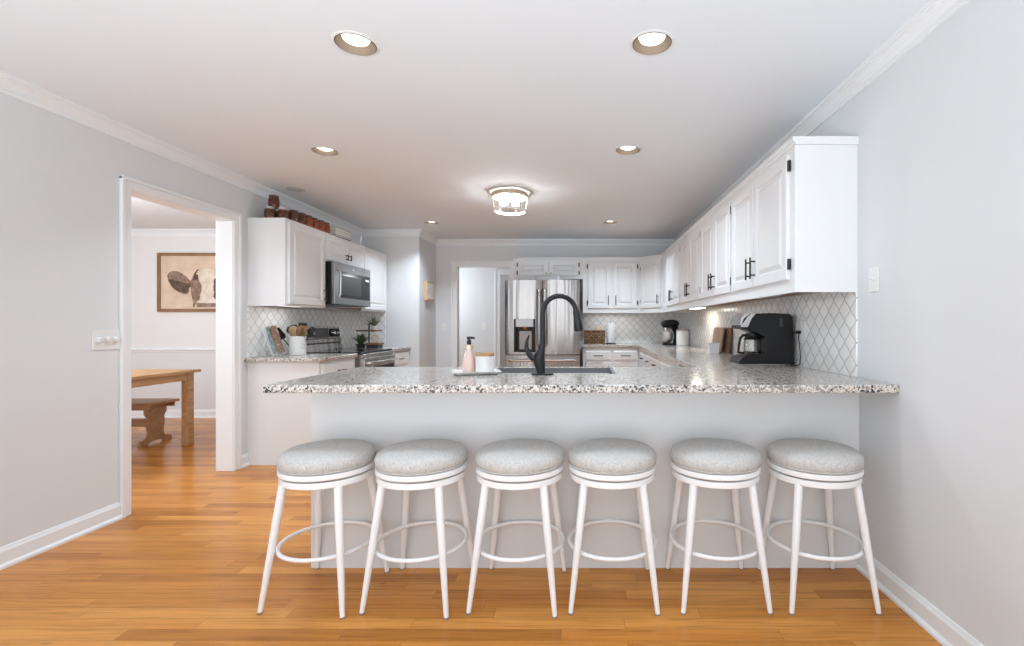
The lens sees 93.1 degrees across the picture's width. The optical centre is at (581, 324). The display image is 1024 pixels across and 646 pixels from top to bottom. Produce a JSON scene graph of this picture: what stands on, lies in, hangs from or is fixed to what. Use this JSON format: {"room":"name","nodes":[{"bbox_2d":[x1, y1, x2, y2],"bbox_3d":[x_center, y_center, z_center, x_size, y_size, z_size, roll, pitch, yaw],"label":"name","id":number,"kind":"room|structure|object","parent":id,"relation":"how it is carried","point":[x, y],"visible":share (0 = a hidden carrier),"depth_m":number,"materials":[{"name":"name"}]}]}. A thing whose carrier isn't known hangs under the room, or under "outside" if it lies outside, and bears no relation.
{"room":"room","nodes":[
{"label":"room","id":0,"kind":"room"},
{"bbox_2d":[0,92,360,546],"bbox_3d":[-2.925,-0.018,2.300,0.130,2.430,7.800,0,0,0],"label":"wall","id":1,"kind":"structure","parent":0,"point":[59,176],"depth_m":2.63,"materials":[{"name":"white paint"}]},
{"bbox_2d":[92,330,119,349],"bbox_3d":[-2.846,0.089,2.885,0.026,0.118,0.175,0,0,0],"label":"light switch","id":2,"kind":"object","parent":1,"relation":"attached to","point":[101,339],"visible":1,"depth_m":2.87,"materials":[{"name":"white plastic"}]},
{"bbox_2d":[0,453,249,569],"bbox_3d":[-2.848,1.145,1.249,0.024,0.104,5.698,0,0,0],"label":"baseboard","id":3,"kind":"structure","parent":1,"relation":"attached to","point":[18,551],"depth_m":2.62,"materials":[{"name":"white paint"}]},
{"bbox_2d":[119,175,241,517],"bbox_3d":[-2.925,0.135,3.484,0.175,2.125,1.038,0,0,0],"label":"door frame","id":4,"kind":"structure","parent":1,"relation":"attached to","point":[228,222],"depth_m":3.93,"materials":[{"name":"white paint"}]},
{"bbox_2d":[0,70,362,236],"bbox_3d":[-2.835,-1.189,2.310,0.050,0.088,7.820,0,0,0],"label":"crown molding","id":5,"kind":"structure","parent":1,"relation":"attached to","point":[13,86],"depth_m":3.07,"materials":[{"name":"white paint"}]},
{"bbox_2d":[247,218,327,307],"bbox_3d":[-2.671,-0.540,4.417,0.377,0.753,0.634,0,0,0],"label":"upper cabinet","id":6,"kind":"object","parent":1,"relation":"attached to","point":[286,257],"visible":1,"depth_m":4.10,"materials":[{"name":"white paint"}]},
{"bbox_2d":[264,206,275,217],"bbox_3d":[-2.722,-0.974,4.185,0.086,0.112,0.086,0,0,0],"label":"jar","id":7,"kind":"object","parent":6,"relation":"on","point":[269,211],"visible":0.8,"depth_m":4.15,"materials":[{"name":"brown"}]},
{"bbox_2d":[277,207,288,218],"bbox_3d":[-2.630,-0.974,4.225,0.086,0.112,0.086,0,0,0],"label":"jar","id":8,"kind":"object","parent":6,"relation":"on","point":[282,212],"visible":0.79,"depth_m":4.20,"materials":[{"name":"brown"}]},
{"bbox_2d":[289,210,298,222],"bbox_3d":[-2.600,-0.974,4.325,0.086,0.112,0.086,0,0,0],"label":"jar","id":9,"kind":"object","parent":6,"relation":"on","point":[293,214],"visible":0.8,"depth_m":4.29,"materials":[{"name":"brown"}]},
{"bbox_2d":[298,212,305,224],"bbox_3d":[-2.590,-0.974,4.425,0.086,0.112,0.086,0,0,0],"label":"jar","id":10,"kind":"object","parent":6,"relation":"on","point":[302,216],"visible":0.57,"depth_m":4.40,"materials":[{"name":"brown"}]},
{"bbox_2d":[306,215,312,227],"bbox_3d":[-2.585,-0.974,4.525,0.086,0.112,0.086,0,0,0],"label":"jar","id":11,"kind":"object","parent":6,"relation":"on","point":[309,221],"visible":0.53,"depth_m":4.50,"materials":[{"name":"brown"}]},
{"bbox_2d":[312,218,318,229],"bbox_3d":[-2.590,-0.974,4.635,0.086,0.112,0.086,0,0,0],"label":"jar","id":12,"kind":"object","parent":6,"relation":"on","point":[315,220],"visible":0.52,"depth_m":4.61,"materials":[{"name":"brown"}]},
{"bbox_3d":[-2.722,-0.974,4.290,0.086,0.112,0.086,0,0,0],"label":"jar","id":13,"kind":"object","parent":6,"relation":"on","visible":0},
{"bbox_2d":[268,195,279,208],"bbox_3d":[-2.722,-1.086,4.240,0.086,0.112,0.086,0,0,0],"label":"jar","id":14,"kind":"object","parent":13,"relation":"on","point":[273,200],"visible":0.82,"depth_m":4.21,"materials":[{"name":"brown"}]},
{"bbox_2d":[247,306,361,357],"bbox_3d":[-2.855,0.058,5.160,0.008,0.442,2.119,0,0,0],"label":"tile backsplash","id":15,"kind":"structure","parent":1,"relation":"attached to","point":[258,318],"depth_m":4.65,"materials":[{"name":"tile"}]},
{"bbox_2d":[325,232,363,268],"bbox_3d":[-2.671,-0.776,5.147,0.377,0.282,0.825,0,0,0],"label":"upper cabinet","id":16,"kind":"object","parent":1,"relation":"attached to","point":[337,249],"visible":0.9,"depth_m":5.08,"materials":[{"name":"white paint"}]},
{"bbox_2d":[318,220,324,231],"bbox_3d":[-2.585,-0.974,4.735,0.086,0.112,0.086,0,0,0],"label":"jar","id":17,"kind":"object","parent":16,"relation":"on","point":[321,222],"visible":0.52,"depth_m":4.71,"materials":[{"name":"brown"}]},
{"bbox_2d":[324,222,329,233],"bbox_3d":[-2.585,-0.974,4.835,0.086,0.112,0.086,0,0,0],"label":"jar","id":18,"kind":"object","parent":16,"relation":"on","point":[327,225],"visible":0.51,"depth_m":4.81,"materials":[{"name":"brown"}]},
{"bbox_2d":[332,234,351,240],"bbox_3d":[-2.618,-0.926,5.105,0.190,0.018,0.300,0,0,3],"label":"book","id":19,"kind":"object","parent":16,"relation":"on","point":[345,238],"visible":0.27,"depth_m":5.07,"materials":[{"name":"white paper"}]},
{"bbox_2d":[330,230,349,238],"bbox_3d":[-2.621,-0.957,5.100,0.175,0.042,0.280,0,0,3],"label":"book","id":20,"kind":"object","parent":19,"relation":"on","point":[331,231],"visible":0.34,"depth_m":5.03,"materials":[{"name":"white paper"}]},
{"bbox_2d":[330,227,348,234],"bbox_3d":[-2.620,-0.996,5.101,0.170,0.035,0.270,0,0,3],"label":"book","id":21,"kind":"object","parent":20,"relation":"on","point":[331,228],"visible":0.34,"depth_m":5.03,"materials":[{"name":"white paper"}]},
{"bbox_2d":[325,261,369,306],"bbox_3d":[-2.627,-0.417,5.137,0.456,0.425,0.798,0,0,0],"label":"microwave","id":22,"kind":"object","parent":16,"relation":"attached to","point":[347,285],"visible":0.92,"depth_m":4.99,"materials":[{"name":"silver metal"}]},
{"bbox_2d":[335,246,386,311],"bbox_3d":[-2.688,-0.540,5.888,0.342,0.753,0.654,0,0,0],"label":"upper cabinet","id":23,"kind":"object","parent":1,"relation":"attached to","point":[375,261],"visible":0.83,"depth_m":5.88,"materials":[{"name":"white paint"}]},
{"bbox_2d":[131,236,435,409],"bbox_3d":[-4.455,-0.018,6.565,4.690,2.430,0.730,0,0,0],"label":"wall","id":24,"kind":"structure","parent":0,"point":[150,328],"depth_m":6.20,"materials":[{"name":"white paint"}]},
{"bbox_2d":[131,229,215,235],"bbox_3d":[-4.895,-1.189,6.175,3.810,0.088,0.050,0,0,0],"label":"crown molding","id":25,"kind":"structure","parent":24,"relation":"attached to","point":[134,232],"depth_m":6.18,"materials":[{"name":"white paint"}]},
{"bbox_2d":[131,410,215,417],"bbox_3d":[-4.895,1.145,6.188,3.810,0.104,0.024,0,0,0],"label":"baseboard","id":26,"kind":"structure","parent":24,"relation":"attached to","point":[169,413],"depth_m":6.19,"materials":[{"name":"white paint"}]},
{"bbox_2d":[131,348,215,351],"bbox_3d":[-4.895,0.325,6.185,3.810,0.055,0.030,0,0,0],"label":"chair rail","id":27,"kind":"object","parent":24,"relation":"attached to","point":[132,349],"visible":0.3,"depth_m":6.18,"materials":[{"name":"white paint"}]},
{"bbox_2d":[157,253,215,311],"bbox_3d":[-4.820,-0.549,6.181,1.280,0.757,0.035,0,0,0],"label":"framed print","id":28,"kind":"object","parent":24,"relation":"attached to","point":[186,282],"visible":0.63,"depth_m":6.18,"materials":[{"name":"paper"}]},
{"bbox_2d":[362,312,385,346],"bbox_3d":[-2.698,0.058,6.215,0.306,0.442,0.008,0,0,0],"label":"tile backsplash","id":29,"kind":"structure","parent":24,"relation":"attached to","point":[365,315],"depth_m":6.21,"materials":[{"name":"tile"}]},
{"bbox_2d":[424,281,433,300],"bbox_3d":[-2.090,-0.463,6.570,0.038,0.250,0.300,0,0,0],"label":"wall plaque","id":30,"kind":"object","parent":24,"relation":"attached to","point":[428,286],"visible":1,"depth_m":6.50,"materials":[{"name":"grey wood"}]},
{"bbox_2d":[0,0,928,238],"bbox_3d":[-2.625,-1.333,4.200,8.350,0.200,11.600,0,0,0],"label":"ceiling","id":31,"kind":"structure","parent":0,"point":[459,100],"depth_m":2.54,"materials":[{"name":"white paint"}]},
{"bbox_2d":[286,187,304,191],"bbox_3d":[-2.600,-1.230,4.360,0.150,0.004,0.150,0,0,0],"label":"ceiling speaker","id":32,"kind":"object","parent":31,"relation":"attached to","point":[295,189],"visible":1,"depth_m":4.35,"materials":[{"name":"grey"}]},
{"bbox_2d":[309,146,340,155],"bbox_3d":[-1.820,-1.290,3.400,0.196,0.122,0.196,0,0,0],"label":"recessed light","id":33,"kind":"object","parent":31,"relation":"in","point":[321,150],"visible":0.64,"depth_m":3.43,"materials":[{"name":"white plastic"}]},
{"bbox_2d":[331,30,379,56],"bbox_3d":[-0.992,-1.290,2.106,0.196,0.122,0.196,0,0,0],"label":"recessed light","id":34,"kind":"object","parent":31,"relation":"in","point":[354,43],"visible":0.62,"depth_m":2.12,"materials":[{"name":"white plastic"}]},
{"bbox_2d":[488,186,531,214],"bbox_3d":[-0.667,-1.141,4.450,0.410,0.184,0.410,0,0,0],"label":"ceiling lamp","id":35,"kind":"object","parent":31,"relation":"attached to","point":[512,193],"visible":1,"depth_m":4.40,"materials":[{"name":"grey"}]},
{"bbox_2d":[614,145,641,154],"bbox_3d":[0.324,-1.290,3.380,0.196,0.122,0.196,0,0,0],"label":"recessed light","id":36,"kind":"object","parent":31,"relation":"in","point":[624,149],"visible":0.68,"depth_m":3.42,"materials":[{"name":"white plastic"}]},
{"bbox_2d":[629,30,674,55],"bbox_3d":[0.306,-1.290,2.100,0.196,0.122,0.196,0,0,0],"label":"recessed light","id":37,"kind":"object","parent":31,"relation":"in","point":[649,42],"visible":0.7,"depth_m":2.12,"materials":[{"name":"white plastic"}]},
{"bbox_2d":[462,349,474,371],"bbox_3d":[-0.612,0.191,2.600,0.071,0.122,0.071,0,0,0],"label":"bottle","id":38,"kind":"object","parent":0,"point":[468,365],"depth_m":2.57,"materials":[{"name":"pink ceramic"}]},
{"bbox_2d":[0,418,941,645],"bbox_3d":[-2.625,1.237,4.200,8.350,0.080,11.600,0,0,0],"label":"floor","id":39,"kind":"structure","parent":0,"point":[186,565],"depth_m":2.14,"materials":[{"name":"brown wood"}]},
{"bbox_2d":[131,398,179,446],"bbox_3d":[-4.850,0.985,4.898,1.220,0.425,0.370,0,0,0],"label":"bench","id":40,"kind":"object","parent":39,"relation":"on","point":[154,410],"visible":0.48,"depth_m":4.89,"materials":[{"name":"brown wood"}]},
{"bbox_2d":[131,369,200,445],"bbox_3d":[-4.350,0.822,3.825,0.960,0.750,2.110,0,0,0],"label":"dining table","id":41,"kind":"object","parent":39,"relation":"on","point":[139,377],"visible":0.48,"depth_m":4.76,"materials":[{"name":"brown wood"}]},
{"bbox_2d":[247,357,354,464],"bbox_3d":[-2.525,0.756,4.423,0.668,0.882,0.646,0,0,0],"label":"base cabinet","id":42,"kind":"object","parent":39,"relation":"on","point":[276,422],"visible":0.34,"depth_m":4.10,"materials":[{"name":"white paint"}]},
{"bbox_2d":[244,353,357,361],"bbox_3d":[-2.538,0.296,4.404,0.643,0.035,0.687,0,0,0],"label":"countertop","id":43,"kind":"structure","parent":42,"relation":"on","point":[309,357],"depth_m":4.12,"materials":[{"name":"stone"}]},
{"bbox_2d":[259,332,279,355],"bbox_3d":[-2.768,0.170,4.285,0.161,0.216,0.105,0,0,0],"label":"cookbook stand","id":44,"kind":"object","parent":43,"relation":"on","point":[263,332],"visible":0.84,"depth_m":4.23,"materials":[{"name":"white metal"}]},
{"bbox_2d":[265,326,276,353],"bbox_3d":[-2.755,0.133,4.275,0.108,0.240,0.050,0,0,0],"label":"cookbook","id":45,"kind":"object","parent":44,"relation":"on","point":[266,328],"visible":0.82,"depth_m":4.25,"materials":[{"name":"teal paper"}]},
{"bbox_2d":[269,326,284,353],"bbox_3d":[-2.719,0.129,4.277,0.117,0.248,0.055,0,0,0],"label":"cookbook","id":46,"kind":"object","parent":44,"relation":"in","point":[274,332],"visible":1,"depth_m":4.25,"materials":[{"name":"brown paper"}]},
{"bbox_2d":[289,336,306,354],"bbox_3d":[-2.665,0.192,4.500,0.148,0.173,0.148,0,0,0],"label":"utensil crock","id":47,"kind":"object","parent":43,"relation":"on","point":[297,344],"visible":1,"depth_m":4.44,"materials":[{"name":"white ceramic"}]},
{"bbox_2d":[277,327,288,345],"bbox_3d":[-2.745,0.143,4.424,0.062,0.246,0.202,0,0,39],"label":"spatula","id":48,"kind":"object","parent":47,"relation":"in","point":[281,333],"visible":0.55,"depth_m":4.40,"materials":[{"name":"black plastic"}]},
{"bbox_2d":[288,326,296,335],"bbox_3d":[-2.689,0.136,4.470,0.085,0.255,0.030,0,0,-2],"label":"wooden spoon","id":49,"kind":"object","parent":47,"relation":"in","point":[292,330],"visible":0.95,"depth_m":4.46,"materials":[{"name":"brown wood"}]},
{"bbox_2d":[300,325,307,336],"bbox_3d":[-2.606,0.133,4.480,0.092,0.262,0.018,0,0,10],"label":"wooden spatula","id":50,"kind":"object","parent":47,"relation":"in","point":[304,328],"visible":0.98,"depth_m":4.48,"materials":[{"name":"brown wood"}]},
{"bbox_2d":[306,327,314,340],"bbox_3d":[-2.585,0.140,4.512,0.150,0.251,0.022,0,0,-6],"label":"serving spoon","id":51,"kind":"object","parent":47,"relation":"in","point":[311,330],"visible":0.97,"depth_m":4.51,"materials":[{"name":"black plastic"}]},
{"bbox_2d":[307,327,314,335],"bbox_3d":[-2.549,0.059,4.516,0.065,0.090,0.023,27,0,0],"label":"bowl","id":52,"kind":"object","parent":51,"relation":"on","point":[311,330],"depth_m":4.51,"materials":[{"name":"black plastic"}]},
{"bbox_2d":[257,439,388,619],"bbox_3d":[-1.140,0.866,2.158,0.405,0.662,0.405,0,0,5],"label":"bar stool","id":53,"kind":"object","parent":39,"relation":"on","point":[335,464],"visible":0.97,"depth_m":2.02,"materials":[{"name":"fabric"}]},
{"bbox_2d":[296,326,397,367],"bbox_3d":[-2.470,0.597,5.143,0.749,1.160,0.782,0,0,0],"label":"range","id":54,"kind":"object","parent":39,"relation":"on","point":[324,339],"visible":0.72,"depth_m":5.10,"materials":[{"name":"silver metal"}]},
{"bbox_2d":[306,349,391,353],"bbox_3d":[-2.474,0.281,5.143,0.572,0.021,0.782,0,0,0],"label":"cooktop","id":55,"kind":"object","parent":54,"relation":"in","point":[360,351],"depth_m":5.09,"materials":[{"name":"black metal"}]},
{"bbox_2d":[394,350,408,366],"bbox_3d":[-2.525,0.756,5.878,0.668,0.882,0.677,0,0,0],"label":"base cabinet","id":56,"kind":"object","parent":39,"relation":"on","point":[403,356],"visible":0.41,"depth_m":5.95,"materials":[{"name":"white paint"}]},
{"bbox_2d":[342,347,410,351],"bbox_3d":[-2.538,0.296,5.878,0.643,0.035,0.680,0,0,0],"label":"countertop","id":57,"kind":"structure","parent":56,"relation":"on","point":[392,348],"depth_m":5.77,"materials":[{"name":"stone"}]},
{"bbox_2d":[352,334,370,347],"bbox_3d":[-2.663,0.181,5.824,0.275,0.194,0.236,0,0,-37],"label":"potted plant","id":58,"kind":"object","parent":57,"relation":"on","point":[360,339],"visible":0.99,"depth_m":5.79,"materials":[{"name":"green plant"}]},
{"bbox_2d":[356,324,383,347],"bbox_3d":[-2.590,0.131,5.860,0.280,0.296,0.170,0,0,0],"label":"shelf","id":59,"kind":"object","parent":57,"relation":"on","point":[378,344],"visible":0.99,"depth_m":5.79,"materials":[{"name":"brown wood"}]},
{"bbox_2d":[366,317,381,329],"bbox_3d":[-2.540,-0.027,5.853,0.204,0.174,0.233,0,0,0],"label":"potted plant","id":60,"kind":"object","parent":59,"relation":"on","point":[373,322],"visible":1,"depth_m":5.83,"materials":[{"name":"green plant"}]},
{"bbox_2d":[359,439,472,619],"bbox_3d":[-0.717,0.866,2.156,0.405,0.662,0.405,0,0,5],"label":"bar stool","id":61,"kind":"object","parent":39,"relation":"on","point":[420,464],"visible":0.99,"depth_m":2.01,"materials":[{"name":"fabric"}]},
{"bbox_2d":[466,439,565,618],"bbox_3d":[-0.278,0.866,2.160,0.405,0.662,0.405,0,0,4],"label":"bar stool","id":62,"kind":"object","parent":39,"relation":"on","point":[510,464],"visible":1,"depth_m":2.01,"materials":[{"name":"fabric"}]},
{"bbox_2d":[505,280,579,366],"bbox_3d":[-0.494,0.308,6.344,0.928,1.737,0.932,0,0,0],"label":"refrigerator","id":63,"kind":"object","parent":39,"relation":"on","point":[524,299],"visible":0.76,"depth_m":5.93,"materials":[{"name":"grey"}]},
{"bbox_2d":[535,276,559,280],"bbox_3d":[-0.440,-0.584,6.100,0.310,0.064,0.100,0,0,0],"label":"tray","id":64,"kind":"object","parent":63,"relation":"on","point":[542,278],"visible":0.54,"depth_m":6.05,"materials":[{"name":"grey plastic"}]},
{"bbox_2d":[311,373,859,567],"bbox_3d":[0.016,0.746,2.655,2.702,0.902,0.580,0,0,0],"label":"base cabinet","id":65,"kind":"object","parent":39,"relation":"on","point":[660,421],"visible":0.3,"depth_m":2.37,"materials":[{"name":"white paint"}]},
{"bbox_2d":[583,347,638,366],"bbox_3d":[0.381,0.746,6.597,0.737,0.902,0.664,0,0,0],"label":"base cabinet","id":66,"kind":"object","parent":39,"relation":"on","point":[592,356],"visible":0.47,"depth_m":6.30,"materials":[{"name":"white paint"}]},
{"bbox_2d":[263,343,898,392],"bbox_3d":[-0.004,0.277,4.498,2.745,0.035,4.861,0,0,0],"label":"countertop","id":67,"kind":"structure","parent":66,"relation":"on","point":[702,372],"depth_m":2.28,"materials":[{"name":"grey stone"}]},
{"bbox_2d":[452,368,501,375],"bbox_3d":[-0.562,0.251,2.550,0.248,0.016,0.192,0,0,-18],"label":"tray","id":68,"kind":"object","parent":67,"relation":"on","point":[459,372],"visible":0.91,"depth_m":2.49,"materials":[{"name":"white ceramic"}]},
{"bbox_2d":[462,337,474,371],"bbox_3d":[-0.612,0.157,2.600,0.071,0.190,0.071,0,0,0],"label":"soap dispenser","id":69,"kind":"object","parent":68,"relation":"on","point":[468,365],"visible":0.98,"depth_m":2.58,"materials":[{"name":"pink glass"}]},
{"bbox_2d":[475,352,494,371],"bbox_3d":[-0.524,0.200,2.585,0.104,0.104,0.104,0,0,0],"label":"canister","id":70,"kind":"object","parent":68,"relation":"on","point":[484,361],"visible":0.94,"depth_m":2.54,"materials":[{"name":"white ceramic"}]},
{"bbox_2d":[524,293,582,374],"bbox_3d":[-0.142,0.046,2.517,0.316,0.425,0.066,0,0,-19],"label":"kitchen faucet","id":71,"kind":"object","parent":67,"relation":"on","point":[538,358],"visible":1,"depth_m":2.48,"materials":[{"name":"black metal"}]},
{"bbox_2d":[496,368,614,373],"bbox_3d":[-0.175,0.376,2.748,0.708,0.226,0.413,0,0,0],"label":"sink","id":72,"kind":"object","parent":67,"relation":"in","point":[504,370],"visible":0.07,"depth_m":2.94,"materials":[{"name":"grey"}]},
{"bbox_2d":[583,330,604,343],"bbox_3d":[0.170,0.165,6.620,0.300,0.187,0.215,0,0,0],"label":"wicker basket","id":73,"kind":"object","parent":67,"relation":"on","point":[590,336],"visible":0.99,"depth_m":6.52,"materials":[{"name":"wicker"}]},
{"bbox_2d":[605,322,615,343],"bbox_3d":[0.395,0.108,6.600,0.150,0.300,0.150,0,0,0],"label":"paper towel holder","id":74,"kind":"object","parent":67,"relation":"on","point":[610,326],"visible":0.99,"depth_m":6.55,"materials":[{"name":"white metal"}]},
{"bbox_2d":[659,319,678,344],"bbox_3d":[1.138,0.093,6.251,0.262,0.331,0.208,0,0,15],"label":"stand mixer","id":75,"kind":"object","parent":67,"relation":"on","point":[666,337],"visible":0.91,"depth_m":6.20,"materials":[{"name":"black plastic"}]},
{"bbox_2d":[659,331,672,342],"bbox_3d":[1.087,0.157,6.243,0.200,0.157,0.174,0,0,0],"label":"bowl","id":76,"kind":"object","parent":75,"relation":"on","point":[666,336],"depth_m":6.18,"materials":[{"name":"silver metal"}]},
{"bbox_2d":[676,327,688,345],"bbox_3d":[1.265,0.140,6.030,0.158,0.237,0.158,0,0,0],"label":"canister","id":77,"kind":"object","parent":67,"relation":"on","point":[682,334],"visible":1,"depth_m":5.96,"materials":[{"name":"white ceramic"}]},
{"bbox_2d":[706,343,719,353],"bbox_3d":[1.188,0.211,4.360,0.108,0.094,0.108,0,0,0],"label":"square pot","id":78,"kind":"object","parent":67,"relation":"on","point":[712,348],"visible":1,"depth_m":4.31,"materials":[{"name":"white ceramic"}]},
{"bbox_2d":[712,327,724,352],"bbox_3d":[1.296,0.139,4.580,0.048,0.234,0.320,0,0,0],"label":"cutting board","id":79,"kind":"object","parent":67,"relation":"on","point":[718,333],"visible":0.87,"depth_m":4.51,"materials":[{"name":"brown wood"}]},
{"bbox_2d":[722,327,732,352],"bbox_3d":[1.333,0.139,4.480,0.050,0.235,0.340,0,0,0],"label":"cutting board","id":80,"kind":"object","parent":67,"relation":"on","point":[728,330],"visible":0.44,"depth_m":4.37,"materials":[{"name":"brown wood"}]},
{"bbox_2d":[730,312,800,365],"bbox_3d":[1.175,0.089,3.098,0.363,0.336,0.272,0,0,0],"label":"coffee maker","id":81,"kind":"object","parent":67,"relation":"on","point":[769,338],"visible":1,"depth_m":3.03,"materials":[{"name":"black plastic"}]},
{"bbox_2d":[567,438,659,615],"bbox_3d":[0.136,0.866,2.168,0.405,0.662,0.405,0,0,1],"label":"bar stool","id":82,"kind":"object","parent":39,"relation":"on","point":[602,463],"visible":1,"depth_m":2.02,"materials":[{"name":"fabric"}]},
{"bbox_2d":[639,350,646,366],"bbox_3d":[1.032,0.746,5.780,0.674,0.902,0.499,0,0,0],"label":"base cabinet","id":83,"kind":"object","parent":39,"relation":"on","point":[643,353],"visible":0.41,"depth_m":5.74,"materials":[{"name":"white paint"}]},
{"bbox_2d":[645,352,652,366],"bbox_3d":[1.032,0.746,5.290,0.674,0.902,0.479,0,0,0],"label":"base cabinet","id":84,"kind":"object","parent":39,"relation":"on","point":[649,355],"visible":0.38,"depth_m":5.26,"materials":[{"name":"white paint"}]},
{"bbox_2d":[651,354,660,366],"bbox_3d":[1.032,0.746,4.805,0.674,0.902,0.489,0,0,0],"label":"base cabinet","id":85,"kind":"object","parent":39,"relation":"on","point":[656,359],"visible":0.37,"depth_m":4.77,"materials":[{"name":"white paint"}]},
{"bbox_2d":[660,357,683,366],"bbox_3d":[1.032,0.746,4.130,0.674,0.902,0.859,0,0,0],"label":"base cabinet","id":86,"kind":"object","parent":39,"relation":"on","point":[664,362],"visible":0.02,"depth_m":4.16,"materials":[{"name":"white paint"}]},
{"bbox_2d":[665,438,772,614],"bbox_3d":[0.600,0.866,2.172,0.405,0.662,0.405,0,0,0],"label":"bar stool","id":87,"kind":"object","parent":39,"relation":"on","point":[714,463],"visible":1,"depth_m":2.02,"materials":[{"name":"fabric"}]},
{"bbox_2d":[757,438,881,615],"bbox_3d":[1.048,0.866,2.170,0.405,0.662,0.405,0,0,0],"label":"bar stool","id":88,"kind":"object","parent":39,"relation":"on","point":[826,465],"visible":1,"depth_m":2.02,"materials":[{"name":"fabric"}]},
{"bbox_2d":[459,268,509,366],"bbox_3d":[-0.915,-0.018,8.060,4.570,2.430,0.120,0,0,0],"label":"wall","id":89,"kind":"structure","parent":0,"point":[476,285],"depth_m":8.00,"materials":[{"name":"white paint"}]},
{"bbox_2d":[495,269,509,366],"bbox_3d":[-0.970,0.137,8.050,0.960,2.120,0.144,0,0,0],"label":"hall door","id":90,"kind":"structure","parent":89,"relation":"in","point":[498,272],"depth_m":7.99,"materials":[{"name":"white paint"}]},
{"bbox_2d":[501,275,509,366],"bbox_3d":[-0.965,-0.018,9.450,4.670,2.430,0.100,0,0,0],"label":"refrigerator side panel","id":91,"kind":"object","parent":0,"point":[503,277],"depth_m":9.40,"materials":[{"name":"white paint"}]},
{"bbox_2d":[436,246,669,366],"bbox_3d":[-0.430,-0.018,6.990,3.600,2.430,0.120,0,0,0],"label":"wall","id":92,"kind":"structure","parent":0,"point":[445,255],"depth_m":6.93,"materials":[{"name":"white paint"}]},
{"bbox_2d":[451,261,514,366],"bbox_3d":[-1.420,0.135,6.980,0.930,2.125,0.144,0,0,0],"label":"door frame","id":93,"kind":"structure","parent":92,"relation":"attached to","point":[455,265],"depth_m":6.92,"materials":[{"name":"white paint"}]},
{"bbox_2d":[362,229,674,245],"bbox_3d":[-0.745,-1.189,6.550,4.230,0.088,0.760,0,0,0],"label":"crown molding","id":94,"kind":"structure","parent":92,"relation":"attached to","point":[441,242],"depth_m":6.90,"materials":[{"name":"white paint"}]},
{"bbox_2d":[513,257,582,279],"bbox_3d":[-0.469,-0.783,6.752,0.957,0.300,0.354,0,0,0],"label":"upper cabinet","id":95,"kind":"object","parent":92,"relation":"attached to","point":[524,267],"visible":0.98,"depth_m":6.60,"materials":[{"name":"white paint"}]},
{"bbox_2d":[583,257,639,312],"bbox_3d":[0.405,-0.548,6.745,0.787,0.769,0.367,0,0,0],"label":"upper cabinet","id":96,"kind":"object","parent":92,"relation":"attached to","point":[610,284],"visible":1,"depth_m":6.60,"materials":[{"name":"white paint"}]},
{"bbox_2d":[583,314,675,342],"bbox_3d":[0.686,0.048,6.925,1.348,0.422,0.008,0,0,0],"label":"tile backsplash","id":97,"kind":"structure","parent":92,"relation":"attached to","point":[629,328],"depth_m":6.92,"materials":[{"name":"tile"}]},
{"bbox_2d":[696,0,1023,645],"bbox_3d":[1.445,-0.018,4.200,0.150,2.430,11.600,0,0,0],"label":"wall","id":98,"kind":"structure","parent":0,"point":[940,132],"depth_m":1.78,"materials":[{"name":"white paint"}]},
{"bbox_2d":[637,250,690,313],"bbox_3d":[1.085,-0.548,6.450,0.569,0.769,0.958,0,0,0],"label":"upper cabinet","id":99,"kind":"object","parent":98,"relation":"attached to","point":[653,267],"visible":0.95,"depth_m":6.40,"materials":[{"name":"white paint"}]},
{"bbox_2d":[666,238,680,311],"bbox_3d":[1.185,-0.548,5.535,0.367,0.769,0.869,0,0,0],"label":"upper cabinet","id":100,"kind":"object","parent":98,"relation":"attached to","point":[673,303],"visible":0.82,"depth_m":5.47,"materials":[{"name":"white paint"}]},
{"bbox_2d":[680,220,733,309],"bbox_3d":[1.185,-0.548,4.665,0.367,0.769,0.869,0,0,0],"label":"upper cabinet","id":101,"kind":"object","parent":98,"relation":"attached to","point":[690,240],"visible":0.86,"depth_m":4.60,"materials":[{"name":"white paint"}]},
{"bbox_2d":[700,192,776,305],"bbox_3d":[1.185,-0.548,3.795,0.367,0.769,0.869,0,0,0],"label":"upper cabinet","id":102,"kind":"object","parent":98,"relation":"attached to","point":[715,230],"visible":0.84,"depth_m":3.73,"materials":[{"name":"white paint"}]},
{"bbox_2d":[676,292,857,376],"bbox_3d":[1.365,0.037,4.652,0.008,0.442,4.535,0,0,0],"label":"tile backsplash","id":103,"kind":"structure","parent":98,"relation":"attached to","point":[830,344],"depth_m":2.83,"materials":[{"name":"white tile"}]},
{"bbox_2d":[800,321,805,339],"bbox_3d":[1.356,0.032,2.950,0.008,0.118,0.075,0,0,0],"label":"outlet","id":104,"kind":"object","parent":103,"relation":"attached to","point":[802,323],"visible":1,"depth_m":2.94,"materials":[{"name":"white plastic"}]},
{"bbox_2d":[731,136,858,301],"bbox_3d":[1.185,-0.548,2.866,0.367,0.769,0.988,0,0,0],"label":"upper cabinet","id":105,"kind":"object","parent":98,"relation":"attached to","point":[794,218],"visible":1,"depth_m":2.38,"materials":[{"name":"white paint"}]},
{"bbox_2d":[674,0,969,240],"bbox_3d":[1.345,-1.189,2.665,0.050,0.088,8.530,0,0,0],"label":"crown molding","id":106,"kind":"structure","parent":98,"relation":"attached to","point":[934,13],"depth_m":2.22,"materials":[{"name":"white paint"}]},
{"bbox_2d":[869,266,878,291],"bbox_3d":[1.359,-0.214,2.248,0.020,0.118,0.075,0,0,0],"label":"light switch","id":107,"kind":"object","parent":98,"relation":"attached to","point":[873,271],"visible":1,"depth_m":2.24,"materials":[{"name":"white plastic"}]},
{"bbox_2d":[856,547,983,645],"bbox_3d":[1.358,1.145,0.380,0.024,0.104,3.960,0,0,0],"label":"baseboard","id":108,"kind":"structure","parent":98,"relation":"attached to","point":[931,619],"depth_m":1.93,"materials":[{"name":"white paint"}]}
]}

